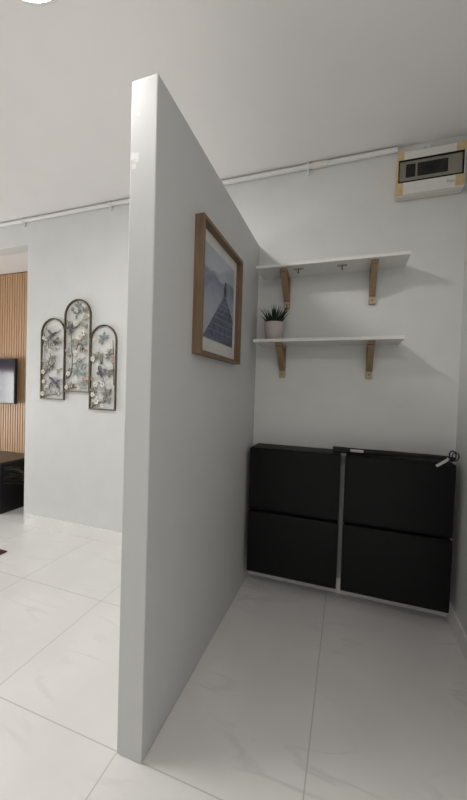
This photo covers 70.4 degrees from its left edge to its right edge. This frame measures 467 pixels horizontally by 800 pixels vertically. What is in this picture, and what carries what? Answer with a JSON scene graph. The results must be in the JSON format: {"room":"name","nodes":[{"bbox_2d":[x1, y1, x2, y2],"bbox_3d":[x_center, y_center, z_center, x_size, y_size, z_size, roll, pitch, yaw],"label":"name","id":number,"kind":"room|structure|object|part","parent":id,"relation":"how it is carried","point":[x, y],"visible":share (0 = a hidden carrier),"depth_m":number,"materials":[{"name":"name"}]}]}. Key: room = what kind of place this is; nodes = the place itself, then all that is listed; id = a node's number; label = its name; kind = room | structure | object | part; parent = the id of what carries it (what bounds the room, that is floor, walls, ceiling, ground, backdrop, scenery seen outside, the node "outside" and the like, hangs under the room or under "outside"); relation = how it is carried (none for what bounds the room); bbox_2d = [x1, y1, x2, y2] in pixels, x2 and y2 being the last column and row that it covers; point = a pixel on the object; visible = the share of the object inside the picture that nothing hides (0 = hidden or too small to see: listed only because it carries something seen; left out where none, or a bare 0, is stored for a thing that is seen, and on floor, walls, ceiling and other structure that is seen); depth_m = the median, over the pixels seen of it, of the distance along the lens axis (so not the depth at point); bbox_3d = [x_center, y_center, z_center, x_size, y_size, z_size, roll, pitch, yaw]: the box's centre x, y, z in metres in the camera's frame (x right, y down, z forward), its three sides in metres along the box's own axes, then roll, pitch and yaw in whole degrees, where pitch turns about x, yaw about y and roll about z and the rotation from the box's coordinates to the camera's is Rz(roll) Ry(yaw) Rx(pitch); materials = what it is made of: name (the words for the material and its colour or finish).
{"room":"entryway","nodes":[
{"label":"entryway","id":0,"kind":"room"},
{"bbox_2d":[0,271,27,453],"bbox_3d":[-2.844,-0.178,3.851,2.494,2.472,0.122,2,1,19],"label":"wall","id":1,"kind":"structure","parent":0,"point":[13,286],"depth_m":3.63,"materials":[{"name":"brown wood"}]},
{"bbox_2d":[0,358,17,403],"bbox_3d":[-2.718,-0.217,3.696,0.860,0.485,0.086,2,1,19],"label":"television","id":2,"kind":"object","parent":1,"relation":"attached to","point":[8,366],"visible":1,"depth_m":3.54,"materials":[{"name":"black glass"}]},
{"bbox_2d":[0,252,27,274],"bbox_3d":[-2.854,-1.460,3.648,2.714,0.100,0.480,2,1,19],"label":"wall","id":3,"kind":"structure","parent":0,"point":[15,263],"depth_m":3.36,"materials":[{"name":"paint"}]},
{"bbox_2d":[117,74,258,763],"bbox_3d":[-0.111,0.079,1.671,0.099,2.232,1.252,2,1,19],"label":"wall partition","id":4,"kind":"structure","parent":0,"point":[189,421],"depth_m":1.20,"materials":[{"name":"paint"}]},
{"bbox_2d":[192,212,242,364],"bbox_3d":[-0.058,-0.465,1.552,0.040,0.552,0.508,2,1,19],"label":"picture frame","id":5,"kind":"object","parent":4,"relation":"attached to","point":[218,269],"visible":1,"depth_m":1.51,"materials":[{"name":"brown wood"}]},
{"bbox_2d":[203,241,233,347],"bbox_3d":[-0.065,-0.473,1.565,0.001,0.406,0.384,2,1,19],"label":"print","id":6,"kind":"object","parent":5,"relation":"attached to","point":[218,314],"depth_m":1.54,"materials":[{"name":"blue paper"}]},
{"bbox_2d":[0,506,466,799],"bbox_3d":[-2.083,1.196,1.181,5.982,0.100,4.700,2,1,19],"label":"floor","id":7,"kind":"structure","parent":0,"point":[299,692],"depth_m":1.35,"materials":[{"name":"tile"}]},
{"bbox_2d":[0,451,24,513],"bbox_3d":[-2.823,0.815,3.557,1.440,0.502,0.436,2,1,19],"label":"tv console","id":8,"kind":"object","parent":7,"relation":"on","point":[11,494],"visible":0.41,"depth_m":3.27,"materials":[{"name":"wood"}]},
{"bbox_2d":[4,466,23,484],"bbox_3d":[-2.002,0.852,3.212,0.351,0.495,0.335,1,1,-24],"label":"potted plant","id":9,"kind":"object","parent":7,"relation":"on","point":[16,469],"visible":0.24,"depth_m":3.10,"materials":[{"name":"green plant"}]},
{"bbox_2d":[0,135,466,576],"bbox_3d":[-1.446,-0.225,2.857,5.982,2.700,0.120,2,1,19],"label":"wall","id":10,"kind":"structure","parent":0,"point":[74,462],"depth_m":2.12,"materials":[{"name":"paint"}]},
{"bbox_2d":[40,318,64,399],"bbox_3d":[-1.537,-0.349,2.805,0.266,0.690,0.031,2,1,20],"label":"wall decoration","id":11,"kind":"object","parent":10,"relation":"attached to","point":[42,369],"visible":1,"depth_m":2.81,"materials":[{"name":"brown metal"}]},
{"bbox_2d":[25,514,121,545],"bbox_3d":[-0.920,1.098,2.622,1.976,0.100,0.012,2,1,19],"label":"baseboard","id":12,"kind":"structure","parent":10,"relation":"attached to","point":[98,534],"depth_m":2.75,"materials":[{"name":"wood"}]},
{"bbox_2d":[63,299,91,392],"bbox_3d":[-1.286,-0.446,2.718,0.272,0.762,0.026,2,1,19],"label":"wall decoration","id":13,"kind":"object","parent":10,"relation":"attached to","point":[81,333],"visible":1,"depth_m":2.71,"materials":[{"name":"brown metal"}]},
{"bbox_3d":[-1.361,-0.386,2.747,0.065,0.431,0.008,2,1,19],"label":"stem","id":14,"kind":"part","parent":13,"relation":"part of","materials":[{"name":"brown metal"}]},
{"bbox_2d":[88,325,117,410],"bbox_3d":[-1.044,-0.260,2.636,0.259,0.680,0.026,2,1,19],"label":"wall decoration","id":15,"kind":"object","parent":10,"relation":"attached to","point":[101,371],"visible":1,"depth_m":2.63,"materials":[{"name":"brown metal"}]},
{"bbox_3d":[-0.945,-0.296,2.604,0.022,0.354,0.008,2,1,19],"label":"stem","id":16,"kind":"part","parent":15,"relation":"part of","materials":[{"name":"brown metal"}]},
{"bbox_2d":[0,147,397,226],"bbox_3d":[-1.578,-1.544,2.805,5.368,0.063,0.037,2,1,19],"label":"conduit pipe","id":17,"kind":"object","parent":10,"relation":"attached to","point":[324,163],"visible":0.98,"depth_m":2.18,"materials":[{"name":"plastic"}]},
{"bbox_2d":[247,508,337,588],"bbox_3d":[0.370,0.898,2.081,0.542,0.397,0.183,2,1,19],"label":"cabinet","id":18,"kind":"object","parent":10,"relation":"attached to","point":[288,546],"visible":0.91,"depth_m":1.99,"materials":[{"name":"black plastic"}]},
{"bbox_2d":[249,443,340,520],"bbox_3d":[0.382,0.499,2.071,0.542,0.399,0.183,2,1,19],"label":"cabinet","id":19,"kind":"object","parent":18,"relation":"on","point":[287,479],"visible":0.99,"depth_m":1.99,"materials":[{"name":"black plastic"}]},
{"bbox_2d":[253,336,404,378],"bbox_3d":[0.545,-0.249,1.996,0.840,0.223,0.200,2,1,19],"label":"wall shelf","id":20,"kind":"object","parent":10,"relation":"attached to","point":[370,341],"visible":1,"depth_m":1.96,"materials":[{"name":"laminate"}]},
{"bbox_2d":[260,304,288,338],"bbox_3d":[0.259,-0.490,2.102,0.190,0.237,0.228,2,1,6],"label":"potted succulent","id":21,"kind":"object","parent":20,"relation":"on","point":[274,324],"visible":0.97,"depth_m":2.05,"materials":[{"name":"white ceramic"}]},
{"bbox_2d":[264,321,283,338],"bbox_3d":[0.255,-0.430,2.100,0.132,0.116,0.132,2,1,19],"label":"pot","id":22,"kind":"object","parent":21,"relation":"attached to","point":[272,329],"depth_m":2.05,"materials":[{"name":"ceramic"}]},
{"bbox_3d":[0.298,-0.343,2.087,0.037,0.018,0.156,2,1,19],"label":"bracket arm","id":23,"kind":"part","parent":20,"relation":"part of","materials":[{"name":"brown wood"}]},
{"bbox_3d":[0.795,-0.324,1.914,0.037,0.018,0.156,2,1,19],"label":"bracket arm","id":24,"kind":"part","parent":20,"relation":"part of","materials":[{"name":"brown wood"}]},
{"bbox_2d":[256,251,410,308],"bbox_3d":[0.567,-0.695,1.983,0.848,0.223,0.200,2,1,19],"label":"wall shelf","id":25,"kind":"object","parent":10,"relation":"attached to","point":[372,263],"visible":1,"depth_m":1.95,"materials":[{"name":"laminate"}]},
{"bbox_3d":[0.326,-0.789,2.071,0.037,0.018,0.156,2,1,19],"label":"bracket arm","id":26,"kind":"part","parent":25,"relation":"part of","materials":[{"name":"brown wood"}]},
{"bbox_3d":[0.809,-0.770,1.904,0.037,0.018,0.156,2,1,19],"label":"bracket arm","id":27,"kind":"part","parent":25,"relation":"part of","materials":[{"name":"brown wood"}]},
{"bbox_2d":[249,571,445,616],"bbox_3d":[0.664,1.160,2.073,1.182,0.100,0.012,2,1,19],"label":"baseboard","id":28,"kind":"structure","parent":10,"relation":"attached to","point":[337,590],"depth_m":2.06,"materials":[{"name":"stone"}]},
{"bbox_2d":[340,522,452,612],"bbox_3d":[0.906,0.919,1.895,0.545,0.397,0.183,2,1,19],"label":"cabinet","id":29,"kind":"object","parent":10,"relation":"attached to","point":[413,569],"visible":0.91,"depth_m":1.81,"materials":[{"name":"black plastic"}]},
{"bbox_2d":[343,453,455,537],"bbox_3d":[0.918,0.520,1.886,0.545,0.399,0.183,2,1,19],"label":"cabinet","id":30,"kind":"object","parent":29,"relation":"on","point":[413,495],"visible":0.94,"depth_m":1.80,"materials":[{"name":"black plastic"}]},
{"bbox_2d":[333,446,459,466],"bbox_3d":[0.882,0.299,1.838,0.635,0.089,0.079,2,1,20],"label":"folded umbrella","id":31,"kind":"object","parent":30,"relation":"on","point":[337,449],"visible":1,"depth_m":1.83,"materials":[{"name":"black fabric"}]},
{"bbox_2d":[395,140,466,201],"bbox_3d":[1.102,-1.298,1.862,0.337,0.282,0.062,2,1,19],"label":"box","id":32,"kind":"object","parent":10,"relation":"attached to","point":[430,171],"visible":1,"depth_m":1.84,"materials":[{"name":"white plastic"}]},
{"bbox_3d":[1.095,-1.292,1.842,0.309,0.113,0.001,2,1,19],"label":"breaker panel","id":33,"kind":"part","parent":32,"relation":"part of","materials":[{"name":"grey plastic"}]},
{"bbox_3d":[1.093,-1.292,1.836,0.321,0.125,0.008,2,1,19],"label":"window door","id":34,"kind":"part","parent":32,"relation":"part of","materials":[{"name":"plastic"}]},
{"bbox_2d":[0,0,466,222],"bbox_3d":[-2.075,-1.599,0.887,5.982,0.100,4.220,2,1,19],"label":"ceiling","id":35,"kind":"structure","parent":0,"point":[261,86],"depth_m":1.56,"materials":[{"name":"paint"}]},
{"bbox_2d":[17,0,57,6],"bbox_3d":[-0.729,-1.488,1.080,0.330,0.047,0.330,2,1,19],"label":"ceiling light","id":36,"kind":"object","parent":35,"relation":"attached to","point":[41,3],"visible":1,"depth_m":1.23,"materials":[{"name":"white plastic"}]},
{"bbox_2d":[450,222,466,634],"bbox_3d":[0.639,-0.090,-0.099,0.100,2.700,4.100,2,1,19],"label":"wall","id":37,"kind":"structure","parent":0,"point":[458,588],"depth_m":1.77,"materials":[{"name":"paint"}]},
{"bbox_2d":[446,602,466,662],"bbox_3d":[0.560,1.206,-0.008,0.012,0.100,3.988,2,1,19],"label":"baseboard","id":38,"kind":"structure","parent":37,"relation":"attached to","point":[460,635],"depth_m":1.69,"materials":[{"name":"stone"}]}
]}

